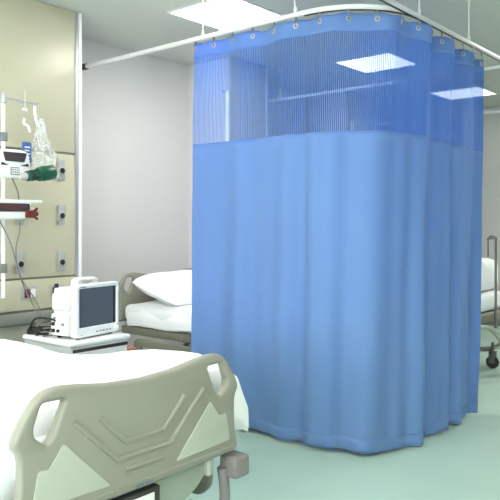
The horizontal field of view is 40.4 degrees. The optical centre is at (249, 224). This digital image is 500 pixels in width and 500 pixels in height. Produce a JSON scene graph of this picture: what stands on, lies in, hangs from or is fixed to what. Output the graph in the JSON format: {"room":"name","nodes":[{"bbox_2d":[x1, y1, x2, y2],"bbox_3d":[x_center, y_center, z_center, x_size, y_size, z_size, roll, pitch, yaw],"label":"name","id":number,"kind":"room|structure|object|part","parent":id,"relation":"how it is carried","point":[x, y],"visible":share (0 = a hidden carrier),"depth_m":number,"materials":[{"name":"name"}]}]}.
{"room":"hospital room","nodes":[
{"label":"hospital room","id":0,"kind":"room"},
{"bbox_2d":[82,39,394,349],"bbox_3d":[-1.654,-0.120,5.761,0.100,3.000,12.100,0,0,40],"label":"wall","id":1,"kind":"structure","parent":0,"point":[135,109],"depth_m":6.38,"materials":[{"name":"grey paint"}]},
{"bbox_2d":[188,57,267,345],"bbox_3d":[-0.219,-0.118,6.909,0.618,2.996,0.553,0,0,40],"label":"panel","id":2,"kind":"object","parent":1,"relation":"attached to","point":[192,82],"visible":0.04,"depth_m":6.77,"materials":[{"name":"laminate"}]},
{"bbox_3d":[-0.058,-0.118,7.116,0.600,2.996,0.028,0,0,40],"label":"edge trim","id":3,"kind":"part","parent":2,"relation":"part of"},
{"bbox_2d":[35,0,499,117],"bbox_3d":[1.494,-1.670,3.119,8.320,0.100,12.100,0,0,40],"label":"ceiling","id":4,"kind":"structure","parent":0,"point":[131,25],"depth_m":5.66,"materials":[{"name":"paint"}]},
{"bbox_2d":[167,0,281,30],"bbox_3d":[-0.186,-1.616,5.208,0.630,0.008,0.630,0,0,40],"label":"recessed light","id":5,"kind":"object","parent":4,"relation":"in","point":[221,15],"visible":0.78,"depth_m":5.19,"materials":[{"name":"white plastic"}]},
{"bbox_2d":[82,0,499,69],"bbox_3d":[0.442,-1.451,5.830,3.013,0.336,8.300,0,0,40],"label":"track","id":6,"kind":"object","parent":4,"relation":"hanging from","point":[392,6],"visible":0.96,"depth_m":4.45,"materials":[{"name":"white metal"}]},
{"bbox_3d":[-0.330,-1.466,4.741,0.010,0.303,0.010,0,0,17],"label":"hanger rod","id":7,"kind":"part","parent":6,"relation":"part of","materials":[{"name":"white metal"}]},
{"bbox_2d":[191,9,483,453],"bbox_3d":[0.719,0.038,4.482,2.180,2.659,0.913,0,0,-7],"label":"privacy curtain","id":8,"kind":"object","parent":6,"relation":"hanging from","point":[336,274],"visible":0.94,"depth_m":4.26,"materials":[{"name":"blue fabric"}]},
{"bbox_3d":[0.721,-0.856,4.490,2.161,0.626,0.882,0,0,-7],"label":"panel","id":9,"kind":"part","parent":8,"relation":"part of","materials":[{"name":"blue fabric"}]},
{"bbox_3d":[-0.032,-1.305,2.964,0.034,0.030,3.300,0,0,40],"label":"rail","id":10,"kind":"part","parent":6,"relation":"part of","materials":[{"name":"white metal"}]},
{"bbox_3d":[1.568,-1.466,4.872,0.010,0.303,0.010,0,0,17],"label":"hanger rod","id":11,"kind":"part","parent":6,"relation":"part of","materials":[{"name":"white metal"}]},
{"bbox_2d":[334,52,396,72],"bbox_3d":[1.265,-1.616,6.797,0.630,0.008,0.630,0,0,40],"label":"recessed light","id":12,"kind":"object","parent":4,"relation":"in","point":[386,52],"visible":0.36,"depth_m":6.79,"materials":[{"name":"white plastic"}]},
{"bbox_2d":[269,65,499,102],"bbox_3d":[0.983,-1.454,6.512,2.966,0.328,0.056,0,0,40],"label":"track","id":13,"kind":"object","parent":4,"relation":"hanging from","point":[494,67],"visible":0.42,"depth_m":6.55,"materials":[{"name":"white metal"}]},
{"bbox_2d":[377,110,499,125],"bbox_3d":[2.397,-1.454,8.197,2.966,0.328,0.056,0,0,40],"label":"track","id":14,"kind":"object","parent":4,"relation":"hanging from","point":[494,111],"visible":0.02,"depth_m":7.87,"materials":[{"name":"white metal"}]},
{"bbox_2d":[484,88,497,95],"bbox_3d":[2.620,-1.616,8.349,0.630,0.008,0.630,0,0,40],"label":"recessed light","id":15,"kind":"object","parent":4,"relation":"in","point":[487,92],"visible":0.24,"depth_m":8.29,"materials":[{"name":"white plastic"}]},
{"bbox_2d":[484,90,493,95],"bbox_3d":[2.620,-1.617,8.349,0.590,0.006,0.590,0,0,40],"label":"diffuser","id":16,"kind":"object","parent":15,"relation":"attached to","point":[486,92],"depth_m":8.28,"materials":[{"name":"white plastic"}]},
{"bbox_2d":[185,325,499,499],"bbox_3d":[1.494,1.430,3.119,8.320,0.100,12.100,0,0,40],"label":"floor","id":17,"kind":"structure","parent":0,"point":[461,461],"depth_m":3.89,"materials":[{"name":"green plastic"}]},
{"bbox_2d":[0,0,81,342],"bbox_3d":[-1.794,-0.118,5.032,0.618,2.996,0.903,0,0,40],"label":"panel","id":18,"kind":"object","parent":17,"relation":"on","point":[41,43],"visible":0.6,"depth_m":4.94,"materials":[{"name":"laminate"}]},
{"bbox_2d":[0,92,38,297],"bbox_3d":[-1.679,-0.195,4.552,0.228,1.350,0.485,0,0,40],"label":"pole","id":19,"kind":"object","parent":18,"relation":"attached to","point":[3,98],"visible":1,"depth_m":4.46,"materials":[{"name":"metal"}]},
{"bbox_2d":[0,149,29,178],"bbox_3d":[-1.548,-0.398,4.447,0.119,0.185,0.272,0,0,40],"label":"pump","id":20,"kind":"object","parent":19,"relation":"attached to","point":[13,163],"visible":0.84,"depth_m":4.39,"materials":[{"name":"white plastic"}]},
{"bbox_2d":[12,178,18,199],"bbox_3d":[-1.533,-0.235,4.451,0.024,0.174,0.075,0,0,27],"label":"cable","id":21,"kind":"object","parent":20,"relation":"attached to","point":[12,178],"visible":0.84,"depth_m":4.44,"materials":[{"name":"grey plastic"}]},
{"bbox_2d":[22,142,30,162],"bbox_3d":[-1.496,-0.485,4.555,0.026,0.140,0.064,0,0,40],"label":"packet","id":22,"kind":"object","parent":20,"relation":"attached to","point":[26,146],"visible":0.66,"depth_m":4.55,"materials":[{"name":"plastic"}]},
{"bbox_2d":[18,165,56,180],"bbox_3d":[-1.401,-0.343,4.475,0.100,0.120,0.264,0,0,40],"label":"bottle","id":23,"kind":"object","parent":20,"relation":"attached to","point":[48,172],"visible":1,"depth_m":4.46,"materials":[{"name":"green plastic"}]},
{"bbox_2d":[0,199,41,219],"bbox_3d":[-1.541,-0.098,4.436,0.145,0.134,0.365,0,0,40],"label":"pump","id":24,"kind":"object","parent":19,"relation":"attached to","point":[10,209],"visible":1,"depth_m":4.40,"materials":[{"name":"white plastic"}]},
{"bbox_2d":[0,221,38,326],"bbox_3d":[-1.490,0.320,4.452,0.279,0.703,0.109,0,0,12],"label":"cable","id":25,"kind":"object","parent":24,"relation":"hanging from","point":[0,221],"visible":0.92,"depth_m":4.45,"materials":[{"name":"grey plastic"}]},
{"bbox_3d":[-1.548,-0.156,4.442,0.125,0.018,0.365,0,0,40],"label":"lid","id":26,"kind":"part","parent":24,"relation":"part of","materials":[{"name":"white plastic"}]},
{"bbox_2d":[15,220,40,325],"bbox_3d":[-1.428,0.324,4.481,0.214,0.709,0.112,0,0,25],"label":"cable","id":27,"kind":"object","parent":24,"relation":"hanging from","point":[19,220],"visible":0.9,"depth_m":4.50,"materials":[{"name":"grey plastic"}]},
{"bbox_3d":[-1.538,-0.824,4.577,0.011,0.040,0.266,0,0,40],"label":"hook arm","id":28,"kind":"part","parent":19,"relation":"part of","materials":[{"name":"metal"}]},
{"bbox_2d":[22,106,55,180],"bbox_3d":[-1.436,-0.606,4.665,0.131,0.600,0.285,0,0,40],"label":"bag","id":29,"kind":"object","parent":19,"relation":"hanging from","point":[37,121],"visible":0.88,"depth_m":4.64,"materials":[{"name":"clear plastic"}]},
{"bbox_2d":[16,253,23,273],"bbox_3d":[-1.621,0.270,4.793,0.013,0.150,0.060,0,0,40],"label":"outlet","id":30,"kind":"object","parent":18,"relation":"attached to","point":[20,256],"depth_m":4.78,"materials":[{"name":"silver metal"}]},
{"bbox_2d":[16,220,23,224],"bbox_3d":[-1.621,-0.074,4.793,0.013,0.150,0.060,0,0,40],"label":"outlet","id":31,"kind":"object","parent":18,"relation":"attached to","point":[17,221],"depth_m":4.79,"materials":[{"name":"white plastic"}]},
{"bbox_3d":[-1.589,0.661,4.842,0.060,0.077,0.875,0,0,40],"label":"bumper rail","id":32,"kind":"part","parent":18,"relation":"part of","materials":[{"name":"grey plastic"}]},
{"bbox_2d":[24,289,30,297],"bbox_3d":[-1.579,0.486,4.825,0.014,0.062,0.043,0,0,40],"label":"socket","id":33,"kind":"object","parent":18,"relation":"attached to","point":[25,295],"depth_m":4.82,"materials":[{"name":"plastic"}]},
{"bbox_2d":[21,286,35,299],"bbox_3d":[-1.577,0.485,4.847,0.011,0.090,0.120,0,0,40],"label":"power socket","id":34,"kind":"object","parent":18,"relation":"attached to","point":[32,289],"depth_m":4.83,"materials":[{"name":"plastic"}]},
{"bbox_2d":[31,289,35,296],"bbox_3d":[-1.550,0.485,4.864,0.008,0.060,0.040,0,0,40],"label":"switch","id":35,"kind":"object","parent":18,"relation":"attached to","point":[33,291],"depth_m":4.86,"materials":[{"name":"white plastic"}]},
{"bbox_2d":[49,284,63,296],"bbox_3d":[-1.429,0.485,5.024,0.011,0.090,0.120,0,0,40],"label":"power socket","id":36,"kind":"object","parent":18,"relation":"attached to","point":[51,286],"depth_m":4.98,"materials":[{"name":"white plastic"}]},
{"bbox_2d":[58,251,64,271],"bbox_3d":[-1.402,0.270,5.054,0.013,0.150,0.060,0,0,40],"label":"outlet","id":37,"kind":"object","parent":18,"relation":"attached to","point":[61,254],"depth_m":5.04,"materials":[{"name":"silver metal"}]},
{"bbox_2d":[58,205,64,224],"bbox_3d":[-1.402,-0.074,5.054,0.013,0.150,0.060,0,0,40],"label":"outlet","id":38,"kind":"object","parent":18,"relation":"attached to","point":[61,208],"depth_m":5.04,"materials":[{"name":"silver metal"}]},
{"bbox_2d":[58,160,64,179],"bbox_3d":[-1.402,-0.409,5.054,0.013,0.150,0.060,0,0,40],"label":"outlet","id":39,"kind":"object","parent":18,"relation":"attached to","point":[61,163],"depth_m":5.04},
{"bbox_3d":[-1.520,-0.118,5.373,0.600,2.996,0.028,0,0,40],"label":"edge trim","id":40,"kind":"part","parent":18,"relation":"part of","materials":[{"name":"white metal"}]},
{"bbox_2d":[23,332,129,354],"bbox_3d":[-1.067,1.030,4.224,0.536,0.699,0.450,0,0,40],"label":"base cabinet","id":41,"kind":"object","parent":17,"relation":"on","point":[106,343],"visible":0.08,"depth_m":4.08,"materials":[{"name":"plastic"}]},
{"bbox_2d":[27,325,50,334],"bbox_3d":[-1.315,0.661,4.261,0.179,0.051,0.142,0,0,40],"label":"cable","id":42,"kind":"object","parent":41,"relation":"on","point":[34,330],"visible":0.76,"depth_m":4.22,"materials":[{"name":"black rubber"}]},
{"bbox_2d":[41,324,53,336],"bbox_3d":[-1.225,0.647,4.175,0.097,0.081,0.115,0,0,40],"label":"cable","id":43,"kind":"object","parent":41,"relation":"on","point":[45,324],"visible":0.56,"depth_m":4.14,"materials":[{"name":"black plastic"}]},
{"bbox_2d":[51,276,119,339],"bbox_3d":[-1.010,0.499,4.183,0.232,0.361,0.392,0,0,31],"label":"patient monitor","id":44,"kind":"object","parent":41,"relation":"on","point":[92,308],"visible":1,"depth_m":4.08,"materials":[{"name":"plastic"}]},
{"bbox_2d":[28,317,55,335],"bbox_3d":[-1.283,0.623,4.178,0.078,0.131,0.343,0,0,-37],"label":"cable","id":45,"kind":"object","parent":44,"relation":"attached to","point":[35,318],"visible":0.72,"depth_m":4.18,"materials":[{"name":"black rubber"}]},
{"bbox_3d":[-1.015,0.348,4.176,0.050,0.058,0.197,0,0,31],"label":"carry handle","id":46,"kind":"part","parent":44,"relation":"part of","materials":[{"name":"white plastic"}]},
{"bbox_3d":[-0.895,0.812,4.080,0.016,0.135,0.390,0,0,40],"label":"drawer","id":47,"kind":"part","parent":41,"relation":"part of","materials":[{"name":"plastic"}]},
{"bbox_2d":[9,353,248,499],"bbox_3d":[-1.168,0.886,2.980,2.190,0.987,1.060,0,0,40],"label":"hospital bed","id":48,"kind":"object","parent":17,"relation":"on","point":[158,435],"visible":0.94,"depth_m":2.27,"materials":[{"name":"beige plastic"}]},
{"bbox_3d":[-1.160,0.713,2.973,2.000,0.135,0.890,0,0,40],"label":"mattress","id":49,"kind":"part","parent":48,"relation":"part of","materials":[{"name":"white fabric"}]},
{"bbox_3d":[-0.541,0.751,2.077,0.006,0.176,0.282,0,0,40],"label":"inset panel","id":50,"kind":"part","parent":48,"relation":"part of","materials":[{"name":"green plastic"}]},
{"bbox_2d":[0,339,248,499],"bbox_3d":[-1.163,0.791,2.985,1.964,0.545,1.271,0,0,40],"label":"sheet","id":51,"kind":"object","parent":48,"relation":"on","point":[26,370],"visible":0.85,"depth_m":2.47,"materials":[{"name":"white fabric"}]},
{"bbox_3d":[-0.377,0.943,2.284,0.005,0.050,0.150,0,0,40],"label":"label plate","id":52,"kind":"part","parent":48,"relation":"part of","materials":[{"name":"white plastic"}]},
{"bbox_3d":[-0.420,0.957,2.307,0.030,0.127,0.790,0,0,40],"label":"foot plate","id":53,"kind":"part","parent":48,"relation":"part of","materials":[{"name":"plastic"}]},
{"bbox_3d":[-0.447,1.002,2.999,0.760,0.215,0.028,0,0,40],"label":"rail","id":54,"kind":"part","parent":48,"relation":"part of","materials":[{"name":"plastic"}]},
{"bbox_3d":[-0.170,0.751,2.520,0.006,0.176,0.282,0,0,40],"label":"inset panel","id":55,"kind":"part","parent":48,"relation":"part of","materials":[{"name":"plastic"}]},
{"bbox_3d":[-0.148,1.043,2.675,0.152,0.215,0.065,0,0,29],"label":"corner post","id":56,"kind":"part","parent":48,"relation":"part of","materials":[{"name":"grey plastic"}]},
{"bbox_2d":[127,346,135,350],"bbox_3d":[-0.979,1.120,4.777,0.260,0.520,0.260,0,0,40],"label":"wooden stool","id":57,"kind":"object","parent":17,"relation":"on","point":[129,348],"visible":0.06,"depth_m":4.77,"materials":[{"name":"orange wood"}]},
{"bbox_2d":[118,268,191,351],"bbox_3d":[0.010,0.886,5.239,2.190,0.987,1.060,0,0,40],"label":"hospital bed","id":58,"kind":"object","parent":17,"relation":"on","point":[129,300],"visible":0.14,"depth_m":5.36,"materials":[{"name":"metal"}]},
{"bbox_3d":[-0.771,0.592,5.895,0.040,0.401,0.968,0,0,40],"label":"headboard","id":59,"kind":"part","parent":58,"relation":"part of","materials":[{"name":"beige plastic"}]},
{"bbox_3d":[0.018,0.845,5.233,2.000,0.060,0.924,0,0,40],"label":"deck frame","id":60,"kind":"part","parent":58,"relation":"part of","materials":[{"name":"paint"}]},
{"bbox_3d":[0.018,0.713,5.233,2.000,0.135,0.890,0,0,40],"label":"mattress","id":61,"kind":"part","parent":58,"relation":"part of","materials":[{"name":"white fabric"}]},
{"bbox_2d":[127,300,191,331],"bbox_3d":[0.010,0.715,5.239,1.861,0.198,0.934,0,0,40],"label":"sheet","id":62,"kind":"object","parent":58,"relation":"on","point":[178,322],"visible":0.09,"depth_m":5.26,"materials":[{"name":"white fabric"}]},
{"bbox_2d":[132,270,191,306],"bbox_3d":[-0.508,0.517,5.648,0.558,0.261,0.840,0,0,40],"label":"pillow","id":63,"kind":"object","parent":62,"relation":"on","point":[174,288],"visible":0.58,"depth_m":5.35,"materials":[{"name":"white fabric"}]},
{"bbox_3d":[-0.584,1.002,5.114,0.870,0.215,0.028,0,0,40],"label":"rail","id":64,"kind":"part","parent":58,"relation":"part of","materials":[{"name":"beige plastic"}]},
{"bbox_2d":[221,90,233,141],"bbox_3d":[-0.209,0.070,6.285,0.320,2.620,0.320,0,0,40],"label":"pole","id":65,"kind":"object","parent":17,"relation":"on","point":[227,92],"visible":0.16,"depth_m":6.27,"materials":[{"name":"metal"}]},
{"bbox_2d":[308,91,375,131],"bbox_3d":[1.164,-0.118,8.558,0.618,2.996,0.648,0,0,40],"label":"panel","id":66,"kind":"object","parent":17,"relation":"on","point":[338,106],"visible":0.02,"depth_m":8.33,"materials":[{"name":"laminate"}]},
{"bbox_2d":[480,235,499,367],"bbox_3d":[1.471,0.736,6.780,2.062,1.288,0.901,0,0,40],"label":"hospital bed","id":67,"kind":"object","parent":17,"relation":"on","point":[490,299],"visible":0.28,"depth_m":6.13,"materials":[{"name":"grey metal"}]},
{"bbox_2d":[481,257,497,291],"bbox_3d":[2.033,0.471,6.310,0.328,0.341,0.880,0,0,40],"label":"pillow","id":68,"kind":"object","parent":67,"relation":"on","point":[487,265],"visible":0.18,"depth_m":6.28,"materials":[{"name":"white fabric"}]},
{"bbox_3d":[1.468,1.062,6.765,2.047,0.408,0.874,0,0,40],"label":"curved frame","id":69,"kind":"part","parent":67,"relation":"part of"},
{"bbox_3d":[1.453,0.705,6.796,1.950,0.150,0.860,0,0,40],"label":"mattress","id":70,"kind":"part","parent":67,"relation":"part of","materials":[{"name":"white fabric"}]},
{"bbox_3d":[2.159,0.511,6.066,0.034,0.838,0.204,0,0,40],"label":"hook post","id":71,"kind":"part","parent":67,"relation":"part of","materials":[{"name":"grey metal"}]},
{"bbox_2d":[482,106,499,290],"bbox_3d":[5.351,-0.120,7.715,8.120,3.000,0.100,0,0,40],"label":"wall","id":72,"kind":"structure","parent":0,"point":[490,178],"depth_m":9.35,"materials":[{"name":"grey paint"}]},
{"bbox_2d":[481,319,499,325],"bbox_3d":[5.320,1.330,7.666,8.105,0.100,0.015,0,0,40],"label":"baseboard","id":73,"kind":"structure","parent":72,"relation":"attached to","point":[498,320],"depth_m":9.33,"materials":[{"name":"grey plastic"}]}
]}

